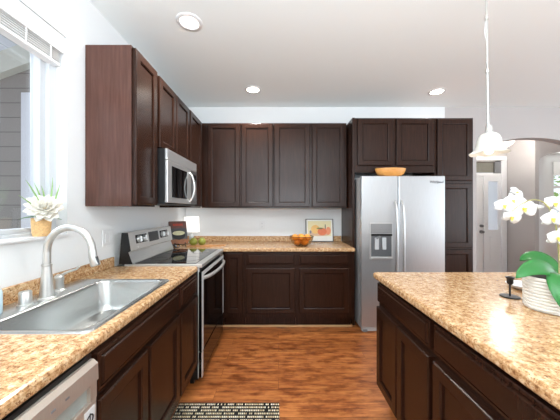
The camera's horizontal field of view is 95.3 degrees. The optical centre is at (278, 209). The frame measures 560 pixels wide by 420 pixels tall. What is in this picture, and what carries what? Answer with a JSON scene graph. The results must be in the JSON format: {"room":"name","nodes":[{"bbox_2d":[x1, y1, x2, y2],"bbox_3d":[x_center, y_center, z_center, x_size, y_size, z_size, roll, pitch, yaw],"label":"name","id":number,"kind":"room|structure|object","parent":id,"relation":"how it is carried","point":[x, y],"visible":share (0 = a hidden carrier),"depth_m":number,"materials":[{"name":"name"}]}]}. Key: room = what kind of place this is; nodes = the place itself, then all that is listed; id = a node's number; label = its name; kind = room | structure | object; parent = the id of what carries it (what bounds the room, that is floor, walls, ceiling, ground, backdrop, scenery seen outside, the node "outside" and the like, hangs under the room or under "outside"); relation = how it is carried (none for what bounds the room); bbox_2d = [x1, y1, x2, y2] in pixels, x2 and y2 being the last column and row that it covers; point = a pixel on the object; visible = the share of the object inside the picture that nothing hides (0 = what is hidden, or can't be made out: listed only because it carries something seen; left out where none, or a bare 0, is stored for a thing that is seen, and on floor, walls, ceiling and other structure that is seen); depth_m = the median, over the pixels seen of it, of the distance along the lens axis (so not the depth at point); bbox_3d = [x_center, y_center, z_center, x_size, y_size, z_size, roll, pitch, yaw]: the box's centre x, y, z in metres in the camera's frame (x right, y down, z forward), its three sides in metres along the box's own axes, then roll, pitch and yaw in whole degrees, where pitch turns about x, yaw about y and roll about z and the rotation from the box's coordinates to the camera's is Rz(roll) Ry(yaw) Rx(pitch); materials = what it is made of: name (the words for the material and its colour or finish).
{"room":"kitchen","nodes":[
{"label":"kitchen","id":0,"kind":"room"},
{"bbox_2d":[0,0,185,288],"bbox_3d":[-1.335,-0.026,-0.050,0.140,2.743,7.300,0,0,0],"label":"wall","id":1,"kind":"structure","parent":0,"point":[80,23],"depth_m":1.58,"materials":[{"name":"white paint"}]},
{"bbox_2d":[0,0,63,65],"bbox_3d":[-1.305,-0.930,0.960,0.070,0.186,1.110,0,0,0],"label":"window blind","id":2,"kind":"object","parent":1,"relation":"attached to","point":[19,24],"visible":1,"depth_m":1.32,"materials":[{"name":"white plastic"}]},
{"bbox_2d":[0,53,69,244],"bbox_3d":[-1.326,-0.434,0.953,0.158,1.185,1.145,0,0,0],"label":"window","id":3,"kind":"structure","parent":1,"relation":"in","point":[42,74],"depth_m":1.45,"materials":[{"name":"plastic"}]},
{"bbox_2d":[20,177,63,236],"bbox_3d":[-1.245,-0.017,1.348,0.180,0.320,0.163,0,0,0],"label":"potted plant","id":4,"kind":"object","parent":3,"relation":"on","point":[44,209],"visible":0.99,"depth_m":1.33,"materials":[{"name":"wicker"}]},
{"bbox_2d":[30,218,51,236],"bbox_3d":[-1.272,0.093,1.368,0.085,0.098,0.085,0,0,0],"label":"basket","id":5,"kind":"object","parent":4,"relation":"on","point":[41,227],"depth_m":1.34,"materials":[{"name":"wicker"}]},
{"bbox_2d":[2,257,113,304],"bbox_3d":[-1.254,0.396,0.668,0.020,0.071,2.536,0,0,0],"label":"backsplash","id":6,"kind":"structure","parent":1,"relation":"attached to","point":[10,293],"depth_m":1.46,"materials":[{"name":"beige stone"}]},
{"bbox_2d":[102,229,113,246],"bbox_3d":[-1.260,0.210,1.890,0.009,0.116,0.118,0,0,0],"label":"wall outlet","id":7,"kind":"object","parent":1,"relation":"attached to","point":[107,235],"visible":1,"depth_m":1.88,"materials":[{"name":"white plastic"}]},
{"bbox_2d":[85,45,156,206],"bbox_3d":[-1.098,-0.547,1.821,0.328,1.053,0.317,0,0,0],"label":"upper cabinet","id":8,"kind":"object","parent":1,"relation":"attached to","point":[120,83],"visible":1,"depth_m":1.66,"materials":[{"name":"brown wood"}]},
{"bbox_2d":[157,75,188,159],"bbox_3d":[-1.098,-0.774,2.342,0.328,0.586,0.720,0,0,0],"label":"upper cabinet","id":9,"kind":"object","parent":1,"relation":"attached to","point":[172,113],"visible":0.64,"depth_m":2.25,"materials":[{"name":"brown wood"}]},
{"bbox_2d":[157,148,196,204],"bbox_3d":[-1.031,-0.260,2.342,0.452,0.434,0.712,0,0,0],"label":"microwave","id":10,"kind":"object","parent":9,"relation":"attached to","point":[176,175],"visible":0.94,"depth_m":2.13,"materials":[{"name":"silver metal"}]},
{"bbox_2d":[160,110,201,207],"bbox_3d":[-1.098,-0.547,2.924,0.328,1.053,0.440,0,0,0],"label":"upper cabinet","id":11,"kind":"object","parent":1,"relation":"attached to","point":[195,125],"visible":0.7,"depth_m":2.94,"materials":[{"name":"brown wood"}]},
{"bbox_2d":[170,318,396,419],"bbox_3d":[3.607,1.395,1.450,9.985,0.100,10.300,0,0,0],"label":"floor","id":12,"kind":"structure","parent":0,"point":[312,373],"depth_m":2.08,"materials":[{"name":"brown wood"}]},
{"bbox_2d":[1,354,98,419],"bbox_3d":[-0.887,0.911,0.550,0.586,0.868,0.588,0,0,0],"label":"dishwasher","id":13,"kind":"object","parent":12,"relation":"on","point":[72,395],"visible":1,"depth_m":0.73,"materials":[{"name":"silver metal"}]},
{"bbox_2d":[88,288,179,419],"bbox_3d":[-0.915,0.908,1.211,0.626,0.873,0.718,0,0,0],"label":"base cabinet","id":14,"kind":"object","parent":12,"relation":"on","point":[139,364],"visible":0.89,"depth_m":1.15,"materials":[{"name":"brown wood"}]},
{"bbox_2d":[119,226,224,383],"bbox_3d":[-0.885,0.761,2.318,0.738,1.168,0.763,0,0,0],"label":"range","id":15,"kind":"object","parent":12,"relation":"on","point":[153,246],"visible":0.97,"depth_m":2.15,"materials":[{"name":"silver metal"}]},
{"bbox_2d":[124,249,222,267],"bbox_3d":[-0.878,0.431,2.318,0.592,0.028,0.757,0,0,0],"label":"cooktop","id":16,"kind":"object","parent":15,"relation":"in","point":[199,258],"depth_m":2.15,"materials":[{"name":"black glass"}]},
{"bbox_2d":[176,272,197,406],"bbox_3d":[-0.915,0.908,1.753,0.626,0.873,0.362,0,0,0],"label":"base cabinet","id":17,"kind":"object","parent":12,"relation":"on","point":[188,299],"visible":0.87,"depth_m":1.72,"materials":[{"name":"brown wood"}]},
{"bbox_2d":[171,403,278,419],"bbox_3d":[-0.340,1.341,1.308,0.690,0.009,0.915,0,0,0],"label":"woven rug","id":18,"kind":"object","parent":12,"relation":"on","point":[184,411],"visible":1,"depth_m":1.69,"materials":[{"name":"fabric"}]},
{"bbox_2d":[223,252,245,324],"bbox_3d":[-0.502,0.908,3.153,0.245,0.873,0.626,0,0,0],"label":"base cabinet","id":19,"kind":"object","parent":12,"relation":"on","point":[234,266],"visible":0.89,"depth_m":2.85,"materials":[{"name":"brown wood"}]},
{"bbox_2d":[245,252,295,324],"bbox_3d":[-0.090,0.908,3.153,0.575,0.873,0.626,0,0,0],"label":"base cabinet","id":20,"kind":"object","parent":12,"relation":"on","point":[270,277],"visible":0.96,"depth_m":2.85,"materials":[{"name":"brown wood"}]},
{"bbox_2d":[223,325,351,326],"bbox_3d":[0.083,1.336,2.928,1.525,0.018,0.014,0,0,0],"label":"trim","id":21,"kind":"structure","parent":12,"relation":"on","point":[223,325],"depth_m":2.92,"materials":[{"name":"brown wood"}]},
{"bbox_2d":[296,252,352,324],"bbox_3d":[0.516,0.908,3.153,0.635,0.873,0.626,0,0,0],"label":"base cabinet","id":22,"kind":"object","parent":12,"relation":"on","point":[324,280],"visible":0.94,"depth_m":2.85,"materials":[{"name":"brown wood"}]},
{"bbox_2d":[173,236,354,251],"bbox_3d":[-0.206,0.414,3.091,2.116,0.109,0.774,0,0,0],"label":"countertop","id":23,"kind":"structure","parent":22,"relation":"on","point":[232,243],"depth_m":3.05,"materials":[{"name":"beige stone"}]},
{"bbox_2d":[184,217,198,242],"bbox_3d":[-1.135,0.263,3.330,0.176,0.335,0.120,0,0,0],"label":"table lamp","id":24,"kind":"object","parent":23,"relation":"on","point":[192,223],"visible":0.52,"depth_m":3.27,"materials":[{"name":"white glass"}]},
{"bbox_2d":[187,244,224,246],"bbox_3d":[-0.853,0.424,3.005,0.445,0.014,0.110,0,0,-6],"label":"cutting board","id":25,"kind":"object","parent":23,"relation":"on","point":[189,245],"visible":0.94,"depth_m":2.95,"materials":[{"name":"brown wood"}]},
{"bbox_2d":[189,237,196,244],"bbox_3d":[-0.995,0.363,2.980,0.092,0.105,0.092,0,0,0],"label":"pear","id":26,"kind":"object","parent":25,"relation":"on","point":[193,241],"visible":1,"depth_m":2.95,"materials":[{"name":"green food"}]},
{"bbox_2d":[198,236,205,244],"bbox_3d":[-0.900,0.363,3.000,0.092,0.105,0.092,0,0,27],"label":"pear","id":27,"kind":"object","parent":25,"relation":"on","point":[201,241],"visible":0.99,"depth_m":2.97,"materials":[{"name":"green food"}]},
{"bbox_2d":[289,235,313,246],"bbox_3d":[0.272,0.372,3.020,0.288,0.118,0.288,0,0,0],"label":"fruit bowl","id":28,"kind":"object","parent":23,"relation":"on","point":[290,235],"visible":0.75,"depth_m":2.95,"materials":[{"name":"clear glass"}]},
{"bbox_2d":[305,219,333,241],"bbox_3d":[0.548,0.278,3.412,0.370,0.305,0.050,0,0,0],"label":"framed print","id":29,"kind":"object","parent":23,"relation":"on","point":[321,229],"visible":0.98,"depth_m":3.41,"materials":[{"name":"paint"}]},
{"bbox_3d":[-1.137,0.354,2.917,0.124,0.150,0.165,0,0,-36],"label":"book stand","id":30,"kind":"object","parent":23,"relation":"on","visible":0},
{"bbox_2d":[168,221,187,244],"bbox_3d":[-1.155,0.269,2.942,0.190,0.264,0.114,0,0,-36],"label":"cookbook","id":31,"kind":"object","parent":30,"relation":"on","point":[178,228],"visible":0.98,"depth_m":2.93,"materials":[{"name":"paper"}]},
{"bbox_2d":[172,231,184,234],"bbox_3d":[-1.146,0.271,2.929,0.136,0.050,0.019,0,0,-36],"label":"picture","id":32,"kind":"object","parent":31,"relation":"attached to","point":[173,232],"depth_m":2.93},
{"bbox_2d":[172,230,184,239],"bbox_3d":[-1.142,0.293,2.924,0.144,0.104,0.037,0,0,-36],"label":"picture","id":33,"kind":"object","parent":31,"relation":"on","point":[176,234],"depth_m":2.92,"materials":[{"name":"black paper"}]},
{"bbox_2d":[171,239,187,243],"bbox_3d":[-1.128,0.366,2.904,0.190,0.052,0.019,0,0,-36],"label":"photo","id":34,"kind":"object","parent":31,"relation":"attached to","point":[178,241],"depth_m":2.90},
{"bbox_2d":[341,118,354,324],"bbox_3d":[0.872,0.139,3.217,0.028,2.412,0.515,0,0,0],"label":"panel","id":35,"kind":"object","parent":12,"relation":"on","point":[348,213],"visible":0.56,"depth_m":3.04,"materials":[{"name":"brown wood"}]},
{"bbox_2d":[355,176,444,331],"bbox_3d":[1.364,0.489,3.079,0.912,1.712,0.732,0,0,0],"label":"refrigerator","id":36,"kind":"object","parent":12,"relation":"on","point":[400,220],"visible":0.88,"depth_m":2.79,"materials":[{"name":"metal"}]},
{"bbox_2d":[371,234,391,235],"bbox_3d":[1.118,0.275,2.764,0.224,0.024,0.019,0,0,0],"label":"water dispenser","id":37,"kind":"object","parent":36,"relation":"attached to","point":[371,234],"depth_m":2.75,"materials":[{"name":"black plastic"}]},
{"bbox_2d":[375,167,405,175],"bbox_3d":[1.262,-0.413,2.878,0.342,0.092,0.185,0,0,0],"label":"wooden bowl","id":38,"kind":"object","parent":36,"relation":"on","point":[391,171],"visible":0.85,"depth_m":2.81,"materials":[{"name":"brown wood"}]},
{"bbox_2d":[422,118,472,271],"bbox_3d":[2.046,0.139,3.212,0.448,2.412,0.526,0,0,0],"label":"pantry cabinet","id":39,"kind":"object","parent":12,"relation":"on","point":[453,137],"visible":0.52,"depth_m":2.96,"materials":[{"name":"brown wood"}]},
{"bbox_2d":[377,282,559,419],"bbox_3d":[1.342,0.908,0.780,1.356,0.873,1.930,0,0,0],"label":"kitchen island","id":40,"kind":"object","parent":12,"relation":"on","point":[425,371],"visible":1,"depth_m":1.08,"materials":[{"name":"brown wood"}]},
{"bbox_2d":[373,272,559,409],"bbox_3d":[1.356,0.450,0.772,1.408,0.038,1.985,0,0,0],"label":"island countertop","id":41,"kind":"structure","parent":40,"relation":"on","point":[522,341],"depth_m":1.01,"materials":[{"name":"beige stone"}]},
{"bbox_2d":[499,276,520,299],"bbox_3d":[1.140,0.381,1.256,0.080,0.099,0.080,0,0,0],"label":"candle holder","id":42,"kind":"object","parent":41,"relation":"on","point":[509,279],"visible":1,"depth_m":1.25,"materials":[{"name":"black metal"}]},
{"bbox_2d":[505,276,514,284],"bbox_3d":[1.140,0.350,1.256,0.038,0.037,0.038,0,0,0],"label":"cup","id":43,"kind":"object","parent":42,"relation":"on","point":[509,279],"depth_m":1.25,"materials":[{"name":"black metal"}]},
{"bbox_2d":[505,280,521,289],"bbox_3d":[1.345,0.418,1.385,0.170,0.025,0.170,0,0,0],"label":"dish","id":44,"kind":"object","parent":41,"relation":"on","point":[517,284],"visible":0.28,"depth_m":1.43,"materials":[{"name":"white ceramic"}]},
{"bbox_2d":[494,187,559,315],"bbox_3d":[1.242,0.143,1.075,0.583,0.575,0.341,0,0,14],"label":"potted orchid","id":45,"kind":"object","parent":41,"relation":"on","point":[540,275],"visible":1,"depth_m":1.09,"materials":[{"name":"white ceramic"}]},
{"bbox_3d":[-0.915,0.909,-0.177,0.626,0.873,0.845,0,0,0],"label":"base cabinet","id":46,"kind":"object","parent":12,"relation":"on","visible":0},
{"bbox_2d":[0,257,196,419],"bbox_3d":[-0.940,0.414,0.668,0.649,0.109,2.536,0,0,0],"label":"countertop","id":47,"kind":"structure","parent":46,"relation":"on","point":[29,363],"depth_m":0.83,"materials":[{"name":"beige stone"}]},
{"bbox_2d":[37,224,100,300],"bbox_3d":[-0.990,0.247,1.211,0.288,0.354,0.068,0,0,0],"label":"kitchen faucet","id":48,"kind":"object","parent":47,"relation":"on","point":[46,290],"visible":1,"depth_m":1.20,"materials":[{"name":"silver metal"}]},
{"bbox_2d":[37,263,55,300],"bbox_3d":[-1.100,0.341,1.211,0.068,0.166,0.068,0,0,0],"label":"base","id":49,"kind":"object","parent":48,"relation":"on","point":[46,292],"depth_m":1.19,"materials":[{"name":"silver metal"}]},
{"bbox_2d":[0,279,169,333],"bbox_3d":[-0.934,0.482,1.220,0.556,0.236,0.680,0,0,0],"label":"sink","id":50,"kind":"object","parent":47,"relation":"in","point":[85,305],"depth_m":1.30,"materials":[{"name":"metal"}]},
{"bbox_2d":[0,289,2,313],"bbox_3d":[-1.157,0.365,1.030,0.060,0.117,0.060,0,0,0],"label":"soap bottle","id":51,"kind":"object","parent":50,"relation":"on","point":[1,291],"visible":1,"depth_m":1.04,"materials":[{"name":"blue plastic"}]},
{"bbox_2d":[53,266,79,292],"bbox_3d":[-1.113,0.361,1.330,0.123,0.127,0.060,0,0,0],"label":"lever","id":52,"kind":"object","parent":50,"relation":"on","point":[58,280],"visible":0.92,"depth_m":1.32,"materials":[{"name":"silver metal"}]},
{"bbox_2d":[89,0,559,153],"bbox_3d":[3.598,-1.473,1.450,10.005,0.150,10.300,0,0,0],"label":"ceiling","id":53,"kind":"structure","parent":0,"point":[299,53],"depth_m":2.21,"materials":[{"name":"paint"}]},
{"bbox_2d":[176,12,201,30],"bbox_3d":[-0.664,-1.394,1.900,0.188,0.008,0.188,0,0,0],"label":"recessed light","id":54,"kind":"object","parent":53,"relation":"in","point":[187,21],"visible":1,"depth_m":1.89,"materials":[{"name":"white"}]},
{"bbox_2d":[245,86,260,93],"bbox_3d":[-0.297,-1.394,2.970,0.188,0.008,0.188,0,0,0],"label":"recessed light","id":55,"kind":"object","parent":53,"relation":"in","point":[250,89],"visible":1,"depth_m":2.97,"materials":[{"name":"white"}]},
{"bbox_2d":[428,88,445,94],"bbox_3d":[1.877,-1.394,3.020,0.188,0.008,0.188,0,0,0],"label":"recessed light","id":56,"kind":"object","parent":53,"relation":"in","point":[437,91],"visible":1,"depth_m":3.02,"materials":[{"name":"white"}]},
{"bbox_2d":[469,0,510,156],"bbox_3d":[1.201,-0.856,1.455,0.184,1.084,0.184,0,0,0],"label":"pendant lamp","id":57,"kind":"object","parent":53,"relation":"hanging from","point":[490,143],"visible":1,"depth_m":1.45,"materials":[{"name":"white glass"}]},
{"bbox_2d":[503,140,514,146],"bbox_3d":[3.870,-1.229,4.400,0.310,0.338,0.310,0,0,0],"label":"hall ceiling light","id":58,"kind":"object","parent":53,"relation":"hanging from","point":[506,143],"visible":0.27,"depth_m":4.29,"materials":[{"name":"white glass"}]},
{"bbox_2d":[186,107,559,271],"bbox_3d":[2.018,-0.026,3.540,6.565,2.743,0.120,0,0,0],"label":"wall","id":59,"kind":"structure","parent":0,"point":[212,221],"depth_m":3.48,"materials":[{"name":"white paint"}]},
{"bbox_2d":[202,123,273,207],"bbox_3d":[-0.508,-0.547,3.309,0.893,1.053,0.331,0,0,0],"label":"upper cabinet","id":60,"kind":"object","parent":59,"relation":"attached to","point":[238,158],"visible":0.96,"depth_m":3.15,"materials":[{"name":"brown wood"}]},
{"bbox_2d":[187,236,340,240],"bbox_3d":[-0.206,0.396,3.091,2.116,0.071,0.774,0,0,0],"label":"backsplash","id":61,"kind":"structure","parent":59,"relation":"attached to","point":[208,238],"depth_m":3.46,"materials":[{"name":"beige stone"}]},
{"bbox_2d":[274,123,345,207],"bbox_3d":[0.393,-0.547,3.309,0.905,1.053,0.331,0,0,0],"label":"upper cabinet","id":62,"kind":"object","parent":59,"relation":"attached to","point":[310,158],"visible":0.97,"depth_m":3.15,"materials":[{"name":"brown wood"}]},
{"bbox_2d":[355,118,433,177],"bbox_3d":[1.354,-0.749,3.212,0.932,0.637,0.526,0,0,0],"label":"upper cabinet","id":63,"kind":"object","parent":59,"relation":"attached to","point":[408,143],"visible":0.85,"depth_m":2.96,"materials":[{"name":"brown wood"}]},
{"bbox_2d":[476,147,506,162],"bbox_3d":[3.475,-0.026,5.260,2.350,2.743,0.120,0,0,0],"label":"wall","id":64,"kind":"structure","parent":0,"point":[503,154],"depth_m":5.20,"materials":[{"name":"beige paint"}]},
{"bbox_2d":[476,156,506,271],"bbox_3d":[4.112,0.130,5.192,1.045,2.430,0.135,0,0,0],"label":"door","id":65,"kind":"structure","parent":64,"relation":"in","point":[491,245],"depth_m":5.20,"materials":[{"name":"white wood"}]},
{"bbox_2d":[476,156,543,252],"bbox_3d":[4.830,-0.026,5.550,0.120,2.743,1.700,0,0,0],"label":"wall","id":66,"kind":"structure","parent":0,"point":[480,167],"depth_m":5.63,"materials":[{"name":"white paint"}]},
{"bbox_2d":[507,140,530,271],"bbox_3d":[4.710,-0.026,4.950,0.120,2.743,0.500,0,0,0],"label":"wall","id":67,"kind":"structure","parent":0,"point":[519,157],"depth_m":4.92,"materials":[{"name":"beige paint"}]},
{"bbox_2d":[531,140,559,250],"bbox_3d":[6.525,-0.026,4.660,3.750,2.743,0.080,0,0,0],"label":"wall","id":68,"kind":"structure","parent":0,"point":[539,149],"depth_m":4.62,"materials":[{"name":"beige paint"}]},
{"bbox_2d":[544,154,559,261],"bbox_3d":[6.585,-0.026,6.460,3.630,2.743,0.120,0,0,0],"label":"wall","id":69,"kind":"structure","parent":0,"point":[551,249],"depth_m":6.40,"materials":[{"name":"white paint"}]},
{"bbox_2d":[551,161,559,226],"bbox_3d":[7.375,-0.385,6.425,1.050,1.660,0.070,0,0,0],"label":"window","id":70,"kind":"structure","parent":69,"relation":"in","point":[555,165],"depth_m":6.41,"materials":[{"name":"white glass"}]},
{"bbox_2d":[553,162,559,174],"bbox_3d":[7.375,-1.025,6.397,0.970,0.340,0.015,0,0,0],"label":"roller shade","id":71,"kind":"object","parent":70,"relation":"attached to","point":[556,165],"depth_m":6.39,"materials":[{"name":"fabric"}]},
{"label":"outside","id":72,"kind":"structure","parent":0,"visible":0},
{"bbox_2d":[554,175,559,212],"bbox_3d":[8.287,-0.196,8.982,2.655,4.092,2.680,0,0,0],"label":"tree","id":73,"kind":"object","parent":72,"point":[555,193],"visible":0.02,"depth_m":8.16,"materials":[{"name":"green plant"}]},
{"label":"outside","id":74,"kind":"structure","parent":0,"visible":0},
{"bbox_3d":[-7.725,1.895,5.000,12.550,0.100,18.000,0,0,0],"label":"ground","id":75,"kind":"structure","parent":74,"visible":0},
{"bbox_2d":[0,34,29,228],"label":"window","id":76,"kind":"structure","parent":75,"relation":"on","point":[14,59],"depth_m":4.10,"materials":[{"name":"clear glass"}]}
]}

